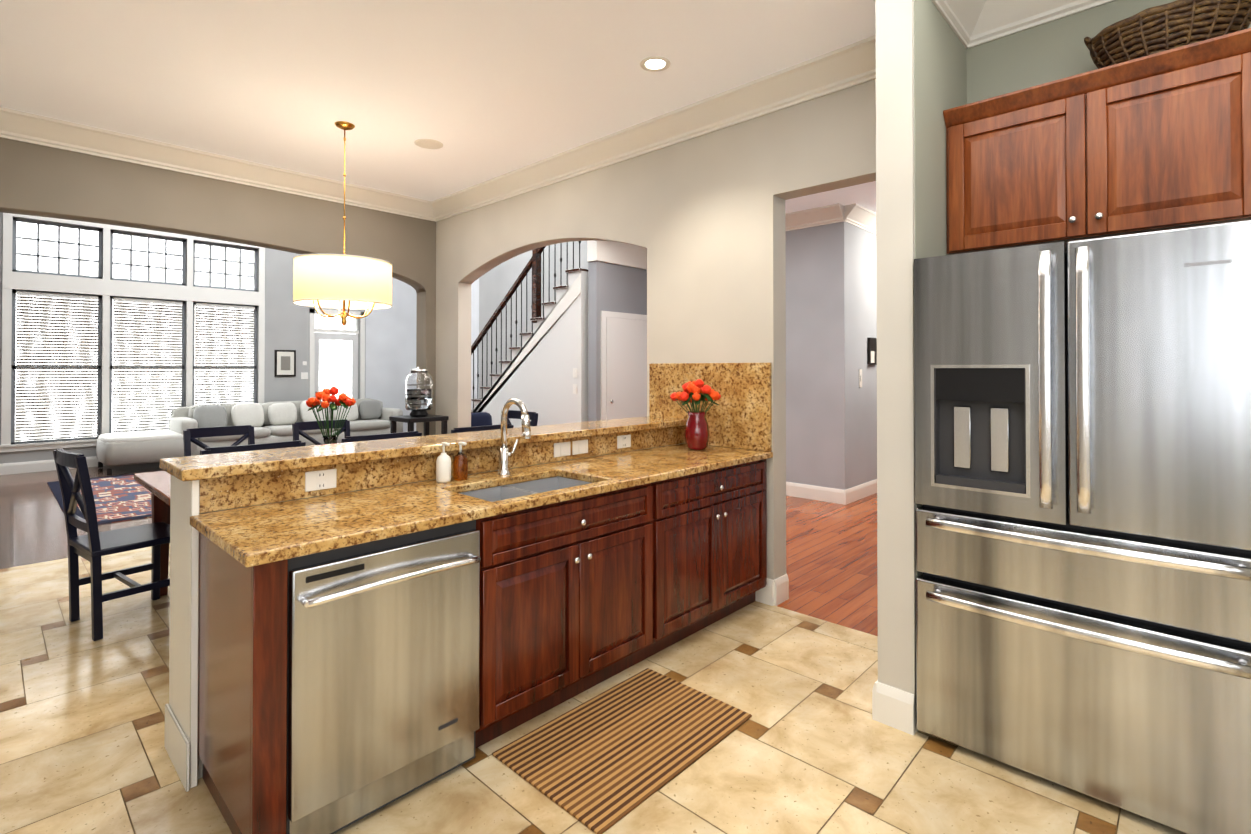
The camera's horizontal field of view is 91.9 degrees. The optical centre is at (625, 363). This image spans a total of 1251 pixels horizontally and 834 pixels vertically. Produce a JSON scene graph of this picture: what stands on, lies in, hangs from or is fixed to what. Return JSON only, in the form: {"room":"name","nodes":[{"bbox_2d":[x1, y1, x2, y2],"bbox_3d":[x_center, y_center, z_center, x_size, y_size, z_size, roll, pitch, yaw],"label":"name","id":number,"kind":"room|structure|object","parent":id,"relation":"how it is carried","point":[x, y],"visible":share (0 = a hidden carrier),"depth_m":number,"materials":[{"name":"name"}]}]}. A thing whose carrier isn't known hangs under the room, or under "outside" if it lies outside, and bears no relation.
{"room":"kitchen","nodes":[
{"label":"kitchen","id":0,"kind":"room"},
{"bbox_2d":[0,212,416,463],"bbox_3d":[-7.000,-1.218,9.489,0.204,5.400,8.350,0,-1,43],"label":"wall","id":1,"kind":"structure","parent":0,"point":[287,323],"depth_m":10.67,"materials":[{"name":"paint"}]},
{"bbox_2d":[0,213,264,452],"bbox_3d":[-7.215,-0.436,9.156,0.160,3.230,3.180,0,-1,43],"label":"window frames","id":2,"kind":"structure","parent":1,"relation":"in","point":[41,256],"depth_m":8.87,"materials":[{"name":"white wood"}]},
{"bbox_2d":[15,291,97,440],"bbox_3d":[-7.911,0.032,8.432,0.045,2.018,0.829,0,-1,43],"label":"window blinds","id":3,"kind":"object","parent":2,"relation":"attached to","point":[74,297],"depth_m":8.41,"materials":[{"name":"white plastic"}]},
{"bbox_2d":[112,297,182,432],"bbox_3d":[-7.226,0.017,9.158,0.045,1.976,0.831,0,-1,43],"label":"window blinds","id":4,"kind":"object","parent":2,"relation":"attached to","point":[171,303],"depth_m":9.14,"materials":[{"name":"white plastic"}]},
{"bbox_2d":[195,303,254,403],"bbox_3d":[-6.540,-0.165,9.888,0.045,1.600,0.832,0,-1,43],"label":"window blinds","id":5,"kind":"object","parent":2,"relation":"attached to","point":[235,307],"depth_m":9.87,"materials":[{"name":"white plastic"}]},
{"bbox_2d":[275,350,295,376],"bbox_3d":[-5.899,-0.010,10.488,0.022,0.460,0.330,0,-1,43],"label":"framed picture","id":6,"kind":"object","parent":1,"relation":"attached to","point":[285,363],"visible":0.98,"depth_m":10.48,"materials":[{"name":"black"}]},
{"bbox_2d":[301,372,307,378],"bbox_3d":[-5.687,0.212,10.720,0.010,0.120,0.120,0,-1,43],"label":"light switch","id":7,"kind":"object","parent":1,"relation":"attached to","point":[304,375],"depth_m":10.71,"materials":[{"name":"white plastic"}]},
{"bbox_2d":[309,308,364,398],"bbox_3d":[-5.336,0.256,11.172,0.142,2.480,0.980,0,-1,43],"label":"door frame","id":8,"kind":"structure","parent":1,"relation":"attached to","point":[333,357],"depth_m":11.20,"materials":[{"name":"white wood"}]},
{"bbox_2d":[0,137,435,435],"bbox_3d":[-3.812,-1.260,4.492,0.200,5.400,5.450,0,-1,43],"label":"wall","id":9,"kind":"structure","parent":0,"point":[42,181],"depth_m":4.90,"materials":[{"name":"paint"}]},
{"bbox_2d":[0,107,439,221],"bbox_3d":[-3.745,-1.579,4.329,0.125,0.165,5.300,0,-1,43],"label":"crown molding","id":10,"kind":"structure","parent":9,"relation":"attached to","point":[17,125],"depth_m":4.71,"materials":[{"name":"white wood"}]},
{"bbox_2d":[0,0,875,213],"bbox_3d":[1.083,-1.789,4.041,7.950,0.250,11.500,0,-1,43],"label":"ceiling","id":11,"kind":"structure","parent":0,"point":[483,90],"depth_m":3.44,"materials":[{"name":"paint"}]},
{"bbox_2d":[293,121,391,325],"bbox_3d":[-1.953,-0.963,4.202,0.624,1.400,0.624,0,-1,43],"label":"pendant light","id":12,"kind":"object","parent":11,"relation":"hanging from","point":[344,281],"visible":1,"depth_m":3.96,"materials":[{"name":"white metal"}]},
{"bbox_2d":[414,139,442,148],"bbox_3d":[-1.482,-1.657,4.561,0.210,0.006,0.210,0,-1,43],"label":"ceiling vent","id":13,"kind":"object","parent":11,"relation":"in","point":[429,143],"visible":1,"depth_m":4.54,"materials":[{"name":"white"}]},
{"bbox_2d":[640,56,670,71],"bbox_3d":[0.166,-1.667,3.365,0.170,0.006,0.170,0,-1,43],"label":"recessed light","id":14,"kind":"object","parent":11,"relation":"in","point":[655,63],"visible":1,"depth_m":3.36,"materials":[{"name":"white glass"}]},
{"bbox_2d":[836,203,875,234],"bbox_3d":[3.406,-1.553,7.398,0.125,0.165,3.425,0,-1,43],"label":"crown molding","id":15,"kind":"structure","parent":11,"relation":"attached to","point":[859,216],"depth_m":6.38,"materials":[{"name":"white"}]},
{"bbox_2d":[0,462,877,635],"bbox_3d":[-1.046,1.454,6.020,13.800,0.001,11.500,0,-1,43],"label":"floor","id":16,"kind":"structure","parent":0,"point":[831,560],"depth_m":4.95,"materials":[{"name":"brown wood"}]},
{"bbox_2d":[47,471,156,524],"bbox_3d":[-4.698,1.464,7.758,3.100,0.007,3.780,0,-1,43],"label":"living room rug","id":17,"kind":"object","parent":16,"relation":"on","point":[119,498],"visible":0.1,"depth_m":6.52,"materials":[{"name":"multicoloured carpet"}]},
{"bbox_2d":[96,398,402,474],"bbox_3d":[-5.738,1.042,9.734,1.000,0.867,4.145,0,-1,43],"label":"sofa","id":18,"kind":"object","parent":16,"relation":"on","point":[271,422],"visible":0.6,"depth_m":9.30,"materials":[{"name":"fabric"}]},
{"bbox_2d":[389,414,448,435],"bbox_3d":[-1.972,0.975,5.770,0.400,0.948,0.400,0,-1,43],"label":"stand","id":19,"kind":"object","parent":16,"relation":"on","point":[411,421],"visible":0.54,"depth_m":5.74,"materials":[{"name":"black wood"}]},
{"bbox_2d":[405,367,432,416],"bbox_3d":[-1.968,0.262,5.772,0.269,0.475,0.258,0,-1,43],"label":"jar","id":20,"kind":"object","parent":19,"relation":"on","point":[418,391],"visible":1,"depth_m":5.68,"materials":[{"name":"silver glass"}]},
{"bbox_2d":[471,412,491,426],"bbox_3d":[-1.853,1.051,7.705,0.722,0.828,0.740,0,-1,43],"label":"armchair","id":21,"kind":"object","parent":16,"relation":"on","point":[481,418],"visible":0.02,"depth_m":7.94,"materials":[{"name":"fabric"}]},
{"bbox_2d":[471,241,587,427],"bbox_3d":[-1.518,-0.313,9.091,3.540,3.802,1.000,0,-1,43],"label":"stairs","id":22,"kind":"structure","parent":16,"relation":"on","point":[547,357],"depth_m":8.00,"materials":[{"name":"white"}]},
{"bbox_2d":[573,368,576,377],"bbox_3d":[-0.637,0.116,7.602,0.080,0.120,0.010,0,-1,43],"label":"light switch","id":23,"kind":"object","parent":22,"relation":"attached to","point":[574,376],"depth_m":7.60,"materials":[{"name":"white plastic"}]},
{"bbox_2d":[573,384,576,393],"bbox_3d":[-0.637,0.316,7.601,0.080,0.120,0.010,0,-1,43],"label":"light switch","id":24,"kind":"object","parent":22,"relation":"attached to","point":[574,385],"depth_m":7.59,"materials":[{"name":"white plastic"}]},
{"bbox_2d":[471,241,587,409],"bbox_3d":[-1.972,-1.211,10.382,6.500,5.400,0.154,0,-1,43],"label":"wall","id":25,"kind":"structure","parent":0,"point":[496,283],"depth_m":10.35,"materials":[{"name":"paint"}]},
{"bbox_2d":[0,544,1185,833],"bbox_3d":[-1.097,1.419,1.809,8.100,0.004,5.300,0,-1,43],"label":"floor","id":26,"kind":"structure","parent":0,"point":[810,746],"depth_m":2.18,"materials":[{"name":"beige tile"}]},
{"bbox_2d":[53,448,169,640],"bbox_3d":[-2.815,0.947,3.383,0.450,0.963,0.512,0,-1,35],"label":"head chair","id":27,"kind":"object","parent":26,"relation":"on","point":[93,545],"visible":0.81,"depth_m":3.28,"materials":[{"name":"blue paint"}]},
{"bbox_2d":[134,471,170,595],"bbox_3d":[-1.891,1.060,4.222,1.040,0.750,2.280,0,-1,43],"label":"dining table","id":28,"kind":"object","parent":26,"relation":"on","point":[157,484],"visible":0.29,"depth_m":3.71,"materials":[{"name":"brown wood"}]},
{"bbox_2d":[306,387,355,443],"bbox_3d":[-2.028,0.421,4.162,0.311,0.527,0.316,0,-1,43],"label":"vase","id":29,"kind":"object","parent":28,"relation":"on","point":[344,400],"visible":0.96,"depth_m":4.11,"materials":[{"name":"clear glass"}]},
{"bbox_2d":[183,425,254,455],"bbox_3d":[-2.890,0.955,4.396,0.512,0.963,0.450,0,-1,43],"label":"chair","id":30,"kind":"object","parent":26,"relation":"on","point":[192,434],"visible":0.25,"depth_m":4.53,"materials":[{"name":"blue paint"}]},
{"bbox_2d":[200,440,305,454],"bbox_3d":[-1.973,0.909,3.106,0.512,1.033,0.450,0,-1,43],"label":"chair","id":31,"kind":"object","parent":26,"relation":"on","point":[241,448],"visible":0.04,"depth_m":2.92,"materials":[{"name":"blue paint"}]},
{"bbox_2d":[292,419,349,444],"bbox_3d":[-2.390,0.960,4.927,0.512,0.963,0.450,0,-1,43],"label":"chair","id":32,"kind":"object","parent":26,"relation":"on","point":[298,428],"visible":0.19,"depth_m":5.03,"materials":[{"name":"blue paint"}]},
{"bbox_2d":[195,514,490,833],"bbox_3d":[-0.981,0.983,2.103,0.648,0.872,0.720,0,-1,43],"label":"base cabinet","id":33,"kind":"object","parent":26,"relation":"on","point":[359,630],"depth_m":1.84,"materials":[{"name":"brown wood"}]},
{"bbox_2d":[288,529,480,833],"bbox_3d":[-0.711,0.985,1.898,0.105,0.805,0.610,0,-1,43],"label":"dishwasher","id":34,"kind":"object","parent":33,"relation":"in","point":[384,638],"depth_m":1.87,"materials":[{"name":"metal"}]},
{"bbox_2d":[191,442,772,569],"bbox_3d":[-0.295,0.548,2.814,0.640,0.065,2.741,0,-1,43],"label":"countertop","id":35,"kind":"structure","parent":33,"relation":"on","point":[280,529],"depth_m":2.20,"materials":[{"name":"brown stone"}]},
{"bbox_2d":[495,398,534,473],"bbox_3d":[-0.497,0.336,2.811,0.225,0.358,0.112,0,-1,43],"label":"faucet","id":36,"kind":"object","parent":35,"relation":"on","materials":[{"name":"silver metal"}]},
{"bbox_2d":[460,476,589,501],"bbox_3d":[-0.413,0.656,2.600,0.430,0.214,0.690,0,-1,43],"label":"sink","id":37,"kind":"object","parent":35,"relation":"in","point":[504,490],"depth_m":2.75,"materials":[{"name":"silver metal"}]},
{"bbox_2d":[670,379,720,450],"bbox_3d":[0.441,0.308,3.692,0.304,0.429,0.301,0,-1,43],"label":"vase","id":38,"kind":"object","parent":35,"relation":"on","point":[696,432],"visible":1,"depth_m":3.63,"materials":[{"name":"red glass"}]},
{"bbox_2d":[342,431,421,442],"bbox_3d":[-1.534,0.913,3.572,0.512,1.033,0.450,0,-1,43],"label":"chair","id":39,"kind":"object","parent":26,"relation":"on","point":[378,436],"visible":0.15,"depth_m":3.38,"materials":[{"name":"blue paint"}]},
{"bbox_2d":[165,426,684,791],"bbox_3d":[-0.638,0.913,3.126,0.330,1.030,2.752,0,-1,43],"label":"half wall","id":40,"kind":"structure","parent":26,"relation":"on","point":[214,495],"depth_m":2.22,"materials":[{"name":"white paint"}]},
{"bbox_2d":[159,416,686,481],"bbox_3d":[-0.641,0.377,3.120,0.380,0.038,2.772,0,-1,43],"label":"countertop","id":41,"kind":"structure","parent":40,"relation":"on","point":[198,468],"depth_m":2.52,"materials":[{"name":"beige stone"}]},
{"bbox_2d":[451,424,513,432],"bbox_3d":[-1.082,0.917,4.052,0.512,1.033,0.450,0,-1,43],"label":"chair","id":42,"kind":"object","parent":26,"relation":"on","point":[475,428],"visible":0.06,"depth_m":3.85,"materials":[{"name":"blue paint"}]},
{"bbox_2d":[507,410,537,425],"bbox_3d":[-1.070,0.926,5.094,0.450,1.033,0.512,0,-1,43],"label":"end chair","id":43,"kind":"object","parent":26,"relation":"on","point":[516,414],"visible":0.17,"depth_m":5.28,"materials":[{"name":"blue paint"}]},
{"bbox_2d":[463,474,662,739],"bbox_3d":[-0.414,0.988,2.705,0.648,0.872,0.974,0,-1,43],"label":"base cabinet","id":44,"kind":"object","parent":26,"relation":"on","point":[577,583],"depth_m":2.48,"materials":[{"name":"brown wood"}]},
{"bbox_2d":[492,668,751,833],"bbox_3d":[0.012,1.417,2.316,0.560,0.009,0.860,0,-1,43],"label":"kitchen mat","id":45,"kind":"object","parent":26,"relation":"on","point":[603,762],"visible":1,"depth_m":2.24,"materials":[{"name":"brown wood"}]},
{"bbox_2d":[663,454,772,648],"bbox_3d":[0.270,0.995,3.431,0.648,0.872,1.062,0,-1,43],"label":"base cabinet","id":46,"kind":"object","parent":26,"relation":"on","point":[715,521],"depth_m":3.19,"materials":[{"name":"brown wood"}]},
{"bbox_2d":[914,219,1250,833],"bbox_3d":[1.683,0.508,2.231,0.950,1.825,0.824,0,-1,43],"label":"fridge","id":47,"kind":"object","parent":26,"relation":"on","point":[1083,493],"visible":1,"depth_m":1.92,"materials":[{"name":"grey metal"}]},
{"bbox_2d":[588,261,646,420],"bbox_3d":[-0.057,0.107,7.765,0.140,2.720,1.020,0,-1,43],"label":"wall","id":48,"kind":"structure","parent":0,"point":[616,288],"depth_m":7.45,"materials":[{"name":"paint"}]},
{"bbox_2d":[587,240,646,269],"bbox_3d":[-0.053,-1.593,7.762,0.170,0.680,1.040,0,-1,43],"label":"trim","id":49,"kind":"structure","parent":48,"relation":"on","point":[626,254],"depth_m":7.60,"materials":[{"name":"white paint"}]},
{"bbox_2d":[601,311,646,419],"bbox_3d":[0.048,0.409,7.726,0.060,2.115,0.960,0,-1,43],"label":"closet door","id":50,"kind":"structure","parent":48,"relation":"in","point":[623,365],"depth_m":7.66,"materials":[{"name":"white wood"}]},
{"bbox_2d":[436,79,875,579],"bbox_3d":[0.826,-1.266,3.764,7.950,5.400,0.150,0,-1,43],"label":"wall","id":51,"kind":"structure","parent":0,"point":[701,218],"depth_m":3.95,"materials":[{"name":"paint"}]},
{"bbox_2d":[432,38,875,219],"bbox_3d":[-0.216,-1.577,4.560,4.685,0.165,0.125,0,-1,43],"label":"crown molding","id":52,"kind":"structure","parent":51,"relation":"attached to","point":[853,64],"depth_m":3.96,"materials":[{"name":"white"}]},
{"bbox_2d":[649,363,771,451],"bbox_3d":[0.519,0.259,3.921,0.950,0.529,0.020,0,-1,43],"label":"backsplash","id":53,"kind":"structure","parent":51,"relation":"attached to","point":[739,416],"depth_m":3.79,"materials":[{"name":"stone"}]},
{"bbox_2d":[868,0,875,43],"bbox_3d":[1.135,-1.593,2.669,0.125,0.165,0.745,0,-1,43],"label":"crown molding","id":54,"kind":"structure","parent":51,"relation":"attached to","point":[873,38],"depth_m":3.09,"materials":[{"name":"white"}]},
{"bbox_2d":[786,222,876,489],"bbox_3d":[2.439,-0.077,8.382,2.650,3.100,3.300,0,-1,43],"label":"wall block","id":55,"kind":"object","parent":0,"point":[831,405],"visible":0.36,"depth_m":6.51,"materials":[{"name":"paint"}]},
{"bbox_2d":[785,204,839,230],"bbox_3d":[1.254,-1.555,7.158,2.620,0.165,0.125,0,-1,43],"label":"crown molding","id":56,"kind":"structure","parent":55,"relation":"attached to","point":[823,215],"depth_m":6.46,"materials":[{"name":"white wood"}]},
{"bbox_2d":[859,338,876,387],"bbox_3d":[2.689,-0.017,6.690,0.031,0.550,0.460,0,-1,43],"label":"panel","id":57,"kind":"object","parent":55,"relation":"attached to","point":[871,351],"visible":0.98,"depth_m":6.71,"materials":[{"name":"black"}]},
{"bbox_2d":[875,0,916,732],"bbox_3d":[1.322,-0.126,2.662,0.140,3.100,0.760,0,-1,43],"label":"wall column","id":58,"kind":"structure","parent":0,"point":[896,503],"depth_m":2.38,"materials":[{"name":"paint"}]},
{"bbox_2d":[914,0,1250,731],"bbox_3d":[2.397,-0.134,1.663,2.795,3.100,0.740,0,-1,43],"label":"wall","id":59,"kind":"structure","parent":0,"point":[951,71],"depth_m":2.60,"materials":[{"name":"grey paint"}]},
{"bbox_2d":[932,0,991,39],"bbox_3d":[1.327,-1.595,2.487,0.125,0.165,0.745,0,-1,43],"label":"crown molding","id":60,"kind":"structure","parent":59,"relation":"attached to","point":[974,22],"depth_m":2.74,"materials":[{"name":"white"}]},
{"bbox_2d":[960,0,1114,48],"bbox_3d":[2.553,-1.599,1.951,2.645,0.165,0.125,0,-1,43],"label":"crown molding","id":61,"kind":"structure","parent":59,"relation":"attached to","point":[1009,17],"depth_m":2.70,"materials":[{"name":"white wood"}]},
{"bbox_2d":[943,28,1250,254],"bbox_3d":[1.854,-0.790,2.416,0.970,0.613,0.388,0,-1,43],"label":"upper cabinet","id":62,"kind":"object","parent":59,"relation":"attached to","point":[1159,141],"visible":1,"depth_m":2.25,"materials":[{"name":"brown wood"}]},
{"bbox_2d":[1084,0,1250,68],"bbox_3d":[2.038,-1.208,2.271,0.504,0.214,0.322,0,-1,43],"label":"basket","id":63,"kind":"object","parent":62,"relation":"on","point":[1143,33],"visible":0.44,"depth_m":2.17,"materials":[{"name":"wicker"}]},
{"bbox_3d":[-5.040,-1.283,1.803,13.800,5.400,0.150,0,-1,43],"label":"wall","id":64,"kind":"structure","parent":0,"visible":0},
{"bbox_2d":[0,431,914,735],"bbox_3d":[-1.954,1.385,6.876,10.705,0.150,11.500,0,-1,43],"label":"baseboard","id":65,"kind":"structure","parent":64,"relation":"attached to","point":[894,707],"depth_m":3.64,"materials":[{"name":"white"}]}
]}

